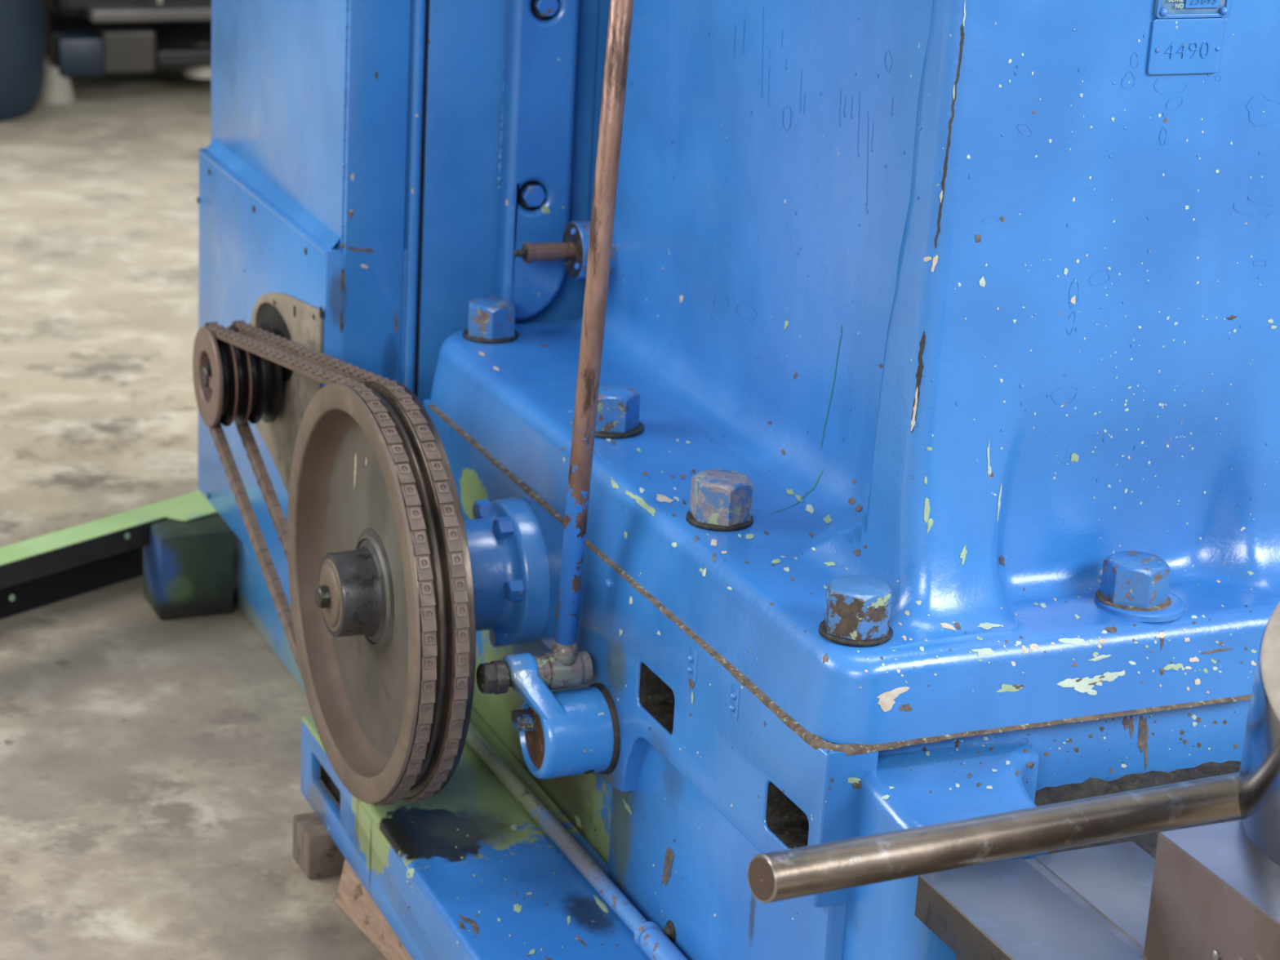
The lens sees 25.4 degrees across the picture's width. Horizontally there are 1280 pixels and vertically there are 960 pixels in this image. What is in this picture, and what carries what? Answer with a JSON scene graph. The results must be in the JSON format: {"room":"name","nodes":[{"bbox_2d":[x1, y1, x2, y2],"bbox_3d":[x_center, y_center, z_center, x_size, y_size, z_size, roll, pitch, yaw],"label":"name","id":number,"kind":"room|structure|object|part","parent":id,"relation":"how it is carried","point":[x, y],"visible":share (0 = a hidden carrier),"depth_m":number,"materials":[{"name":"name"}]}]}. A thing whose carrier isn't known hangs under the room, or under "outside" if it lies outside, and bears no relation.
{"room":"industrial hall","nodes":[
{"label":"industrial hall","id":0,"kind":"room"},
{"bbox_2d":[0,54,387,959],"bbox_3d":[-1.069,-0.312,4.882,18.000,0.001,18.000,-5,20,-23],"label":"floor","id":1,"kind":"structure","parent":0,"point":[151,796],"depth_m":3.43,"materials":[{"name":"concrete"}]},
{"bbox_2d":[0,0,44,119],"bbox_3d":[-1.526,-1.406,6.152,0.450,1.200,0.450,-5,20,-23],"label":"barrel","id":2,"kind":"object","parent":1,"relation":"on","point":[22,26],"visible":1,"depth_m":6.21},
{"bbox_2d":[0,490,217,619],"bbox_3d":[-0.854,0.157,3.347,0.175,0.114,0.875,18,23,36],"label":"beam","id":3,"kind":"structure","parent":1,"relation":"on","point":[55,566],"depth_m":3.51,"materials":[{"name":"metal"}]},
{"bbox_2d":[36,0,211,104],"bbox_3d":[-0.739,-1.756,7.110,1.820,1.344,1.308,-5,20,-23],"label":"machine","id":4,"kind":"object","parent":1,"relation":"on","point":[83,37],"visible":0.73,"depth_m":6.49,"materials":[{"name":"grey metal"}]},
{"bbox_3d":[-0.728,-1.858,7.141,1.760,1.170,1.200,-5,20,-23],"label":"frame","id":5,"kind":"part","parent":4,"relation":"part of","materials":[{"name":"grey metal"}]},
{"bbox_3d":[-0.750,-1.102,6.658,1.100,0.030,0.070,-5,20,-23],"label":"rail","id":6,"kind":"part","parent":4,"relation":"part of","materials":[{"name":"grey metal"}]},
{"bbox_3d":[-0.697,-1.018,6.754,0.940,0.040,0.060,-5,20,-23],"label":"rail","id":7,"kind":"part","parent":4,"relation":"part of","materials":[{"name":"grey metal"}]},
{"bbox_2d":[142,512,234,619],"bbox_3d":[-0.567,0.105,3.555,0.094,0.110,0.090,-5,20,-23],"label":"block","id":8,"kind":"object","parent":1,"relation":"on","point":[188,566],"visible":0.96,"depth_m":3.52,"materials":[{"name":"paint"}]},
{"bbox_2d":[233,533,306,693],"bbox_3d":[0.034,0.107,3.552,0.985,0.172,0.710,-5,20,-23],"label":"machine","id":9,"kind":"object","parent":1,"relation":"on","point":[251,593],"visible":0.02,"depth_m":3.48,"materials":[{"name":"paint"}]},
{"bbox_2d":[196,0,609,600],"bbox_3d":[-0.135,-0.656,3.139,0.596,1.527,0.521,-5,20,-23],"label":"cabinet","id":10,"kind":"object","parent":9,"relation":"on","point":[349,170],"visible":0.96,"depth_m":2.97,"materials":[{"name":"metal"}]},
{"bbox_2d":[192,323,283,426],"bbox_3d":[-0.422,-0.116,3.095,0.112,0.111,0.111,-5,20,-23],"label":"pulley","id":11,"kind":"object","parent":10,"relation":"attached to","point":[232,383],"visible":0.89,"depth_m":3.05,"materials":[{"name":"metal"}]},
{"bbox_3d":[-0.389,-0.086,3.096,0.004,0.276,0.266,-5,20,-23],"label":"bracket plate","id":12,"kind":"part","parent":10,"relation":"part of","materials":[{"name":"metal"}]},
{"bbox_3d":[-0.256,-0.610,2.814,0.064,1.320,0.016,-5,20,-23],"label":"door","id":13,"kind":"part","parent":10,"relation":"part of","materials":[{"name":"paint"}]},
{"bbox_3d":[-0.123,-0.622,2.872,0.188,1.320,0.014,-5,20,-23],"label":"panel","id":14,"kind":"part","parent":10,"relation":"part of","materials":[{"name":"paint"}]},
{"bbox_2d":[293,812,345,879],"bbox_3d":[-0.310,0.371,2.907,0.080,0.049,0.056,-5,20,-23],"label":"wooden block","id":15,"kind":"object","parent":1,"relation":"on","point":[315,851],"visible":0.47,"depth_m":2.88,"materials":[{"name":"brown wood"}]},
{"bbox_2d":[300,707,649,959],"bbox_3d":[-0.098,0.420,2.587,0.200,0.089,0.912,-5,20,-23],"label":"support rail","id":16,"kind":"object","parent":15,"relation":"on","point":[464,871],"visible":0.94,"depth_m":2.65,"materials":[{"name":"metal"}]},
{"bbox_2d":[465,721,688,959],"bbox_3d":[-0.090,0.324,2.707,0.025,0.025,0.659,-5,20,-23],"label":"drain pipe","id":17,"kind":"object","parent":16,"relation":"on","point":[648,936],"visible":0.9,"depth_m":2.62,"materials":[{"name":"metal"}]},
{"bbox_2d":[335,858,412,959],"bbox_3d":[-0.214,0.426,2.761,0.109,0.049,0.200,-5,20,-23],"label":"wooden block","id":18,"kind":"object","parent":1,"relation":"on","point":[352,896],"visible":0.28,"depth_m":2.77,"materials":[{"name":"brown wood"}]},
{"bbox_2d":[423,399,1251,959],"bbox_3d":[0.400,0.250,2.762,0.954,0.448,1.034,-5,20,-23],"label":"machine base","id":19,"kind":"object","parent":1,"relation":"on","point":[711,775],"visible":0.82,"depth_m":2.32,"materials":[{"name":"paint"}]},
{"bbox_2d":[287,379,475,803],"bbox_3d":[-0.262,0.105,2.660,0.085,0.394,0.394,-5,20,-23],"label":"pulley","id":20,"kind":"object","parent":19,"relation":"attached to","point":[353,584],"visible":0.96,"depth_m":2.65,"materials":[{"name":"metal"}]},
{"bbox_2d":[204,321,437,805],"bbox_3d":[-0.336,0.048,2.818,0.013,0.399,0.766,-5,20,-23],"label":"belt","id":21,"kind":"object","parent":20,"relation":"attached to","point":[424,573],"visible":0.83,"depth_m":2.57,"materials":[{"name":"brown rubber"}]},
{"bbox_2d":[227,320,470,801],"bbox_3d":[-0.308,0.045,2.829,0.013,0.399,0.766,-5,20,-23],"label":"belt","id":22,"kind":"object","parent":20,"relation":"attached to","point":[455,548],"visible":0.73,"depth_m":2.55,"materials":[{"name":"brown rubber"}]},
{"bbox_2d":[463,497,550,647],"bbox_3d":[-0.177,0.092,2.694,0.140,0.141,0.142,-5,20,-23],"label":"housing","id":23,"kind":"object","parent":19,"relation":"attached to","point":[508,553],"visible":0.64,"depth_m":2.66,"materials":[{"name":"paint"}]},
{"bbox_2d":[502,653,620,778],"bbox_3d":[-0.072,0.213,2.543,0.094,0.115,0.083,-5,20,-23],"label":"lever","id":24,"kind":"object","parent":19,"relation":"attached to","point":[562,733],"visible":0.98,"depth_m":2.52,"materials":[{"name":"paint"}]},
{"bbox_2d":[475,655,551,694],"bbox_3d":[-0.094,0.173,2.537,0.104,0.031,0.031,-5,20,-23],"label":"pin","id":25,"kind":"object","parent":24,"relation":"attached to","point":[493,677],"visible":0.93,"depth_m":2.51,"materials":[{"name":"paint"}]},
{"bbox_2d":[533,655,551,687],"bbox_3d":[-0.090,0.172,2.539,0.012,0.031,0.031,-5,20,-23],"label":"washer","id":26,"kind":"object","parent":25,"relation":"in","point":[544,667],"depth_m":2.53,"materials":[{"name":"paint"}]},
{"bbox_3d":[-0.091,0.189,2.529,0.052,0.062,0.065,-5,20,-23],"label":"arm","id":27,"kind":"part","parent":24,"relation":"part of","materials":[{"name":"paint"}]},
{"bbox_2d":[542,0,634,689],"bbox_3d":[-0.024,-0.231,2.370,0.041,0.913,0.125,-5,20,-23],"label":"rod","id":28,"kind":"object","parent":24,"relation":"attached to","point":[571,668],"visible":0.96,"depth_m":2.41,"materials":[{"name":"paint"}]},
{"bbox_3d":[-0.027,0.162,2.595,0.046,0.214,0.930,-5,20,-23],"label":"slotted panel","id":29,"kind":"part","parent":19,"relation":"part of","materials":[{"name":"paint"}]},
{"bbox_2d":[430,0,1279,744],"bbox_3d":[0.324,-0.545,2.532,0.748,1.200,0.981,-5,20,-23],"label":"column","id":30,"kind":"structure","parent":19,"relation":"on","point":[976,303],"depth_m":2.30,"materials":[{"name":"metal"}]},
{"bbox_2d":[462,296,518,343],"bbox_3d":[-0.154,-0.167,2.938,0.058,0.037,0.058,-5,20,-23],"label":"bolt","id":31,"kind":"object","parent":30,"relation":"attached to","point":[491,319],"visible":1,"depth_m":2.92,"materials":[{"name":"paint"}]},
{"bbox_2d":[462,328,518,343],"bbox_3d":[-0.155,-0.151,2.943,0.058,0.004,0.058,-5,20,-23],"label":"washer","id":32,"kind":"object","parent":31,"relation":"in","point":[484,335],"depth_m":2.92,"materials":[{"name":"black metal"}]},
{"bbox_2d":[513,220,616,279],"bbox_3d":[-0.077,-0.237,2.932,0.113,0.060,0.060,-5,20,-23],"label":"flange","id":33,"kind":"object","parent":30,"relation":"attached to","point":[573,250],"visible":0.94,"depth_m":2.92,"materials":[{"name":"paint"}]},
{"bbox_2d":[595,382,644,439],"bbox_3d":[-0.028,-0.067,2.661,0.066,0.038,0.066,-5,20,-23],"label":"bolt","id":34,"kind":"object","parent":30,"relation":"attached to","point":[618,404],"visible":0.62,"depth_m":2.64,"materials":[{"name":"paint"}]},
{"bbox_2d":[595,421,644,439],"bbox_3d":[-0.029,-0.051,2.666,0.066,0.004,0.066,-5,20,-23],"label":"washer","id":35,"kind":"object","parent":34,"relation":"in","point":[604,429],"depth_m":2.64,"materials":[{"name":"black metal"}]},
{"bbox_2d":[685,469,753,531],"bbox_3d":[0.070,0.016,2.431,0.058,0.039,0.058,-5,20,-23],"label":"bolt","id":36,"kind":"object","parent":30,"relation":"attached to","point":[721,500],"visible":1,"depth_m":2.41,"materials":[{"name":"paint"}]},
{"bbox_2d":[685,510,753,531],"bbox_3d":[0.069,0.033,2.436,0.058,0.004,0.058,-5,20,-23],"label":"washer","id":37,"kind":"object","parent":36,"relation":"in","point":[710,520],"depth_m":2.41,"materials":[{"name":"black metal"}]},
{"bbox_2d":[817,574,893,647],"bbox_3d":[0.169,0.100,2.197,0.058,0.040,0.058,-5,20,-23],"label":"bolt","id":38,"kind":"object","parent":30,"relation":"attached to","point":[858,607],"visible":1,"depth_m":2.18,"materials":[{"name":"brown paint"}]},
{"bbox_2d":[817,619,893,647],"bbox_3d":[0.168,0.117,2.203,0.058,0.004,0.058,-5,20,-23],"label":"washer","id":39,"kind":"object","parent":38,"relation":"in","point":[843,632],"depth_m":2.18,"materials":[{"name":"metal"}]},
{"bbox_2d":[1095,551,1185,622],"bbox_3d":[0.406,0.084,2.290,0.072,0.038,0.072,-5,20,-23],"label":"bolt","id":40,"kind":"object","parent":30,"relation":"attached to","point":[1135,584],"visible":1,"depth_m":2.27,"materials":[{"name":"paint"}]},
{"bbox_2d":[1096,591,1185,622],"bbox_3d":[0.405,0.099,2.295,0.072,0.006,0.072,-5,20,-23],"label":"washer","id":41,"kind":"object","parent":40,"relation":"in","point":[1141,606],"depth_m":2.27,"materials":[{"name":"paint"}]},
{"bbox_2d":[1146,17,1224,75],"bbox_3d":[0.418,-0.332,2.171,0.065,0.043,0.005,-5,20,-23],"label":"plate","id":42,"kind":"object","parent":30,"relation":"attached to","point":[1177,46],"visible":1,"depth_m":2.17,"materials":[{"name":"paint"}]},
{"bbox_2d":[1154,0,1230,18],"bbox_3d":[0.423,-0.380,2.153,0.066,0.059,0.008,-5,20,-23],"label":"plate","id":43,"kind":"object","parent":30,"relation":"attached to","point":[1163,9],"visible":1,"depth_m":2.16,"materials":[{"name":"paint"}]},
{"bbox_2d":[914,841,1155,959],"bbox_3d":[0.384,0.479,1.938,0.186,0.248,0.512,-5,20,-23],"label":"slide","id":44,"kind":"object","parent":19,"relation":"attached to","point":[1091,903],"visible":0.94,"depth_m":2.05,"materials":[{"name":"silver metal"}]},
{"bbox_2d":[1142,819,1279,959],"bbox_3d":[0.450,0.323,1.808,0.163,0.138,0.220,-5,20,-23],"label":"block","id":45,"kind":"object","parent":44,"relation":"on","point":[1215,895],"visible":0.94,"depth_m":1.81,"materials":[{"name":"silver metal"}]},
{"bbox_2d":[1238,601,1279,866],"bbox_3d":[0.503,0.169,1.812,0.235,0.248,0.265,10,20,19],"label":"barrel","id":46,"kind":"object","parent":45,"relation":"on","point":[1259,780],"visible":0.92,"depth_m":1.79,"materials":[{"name":"silver metal"}]},
{"bbox_2d":[747,772,1240,903],"bbox_3d":[0.297,0.229,1.901,0.540,0.071,0.030,-9,22,-33],"label":"bar","id":47,"kind":"object","parent":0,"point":[832,866],"visible":1,"depth_m":1.84,"materials":[{"name":"silver metal"}]}
]}

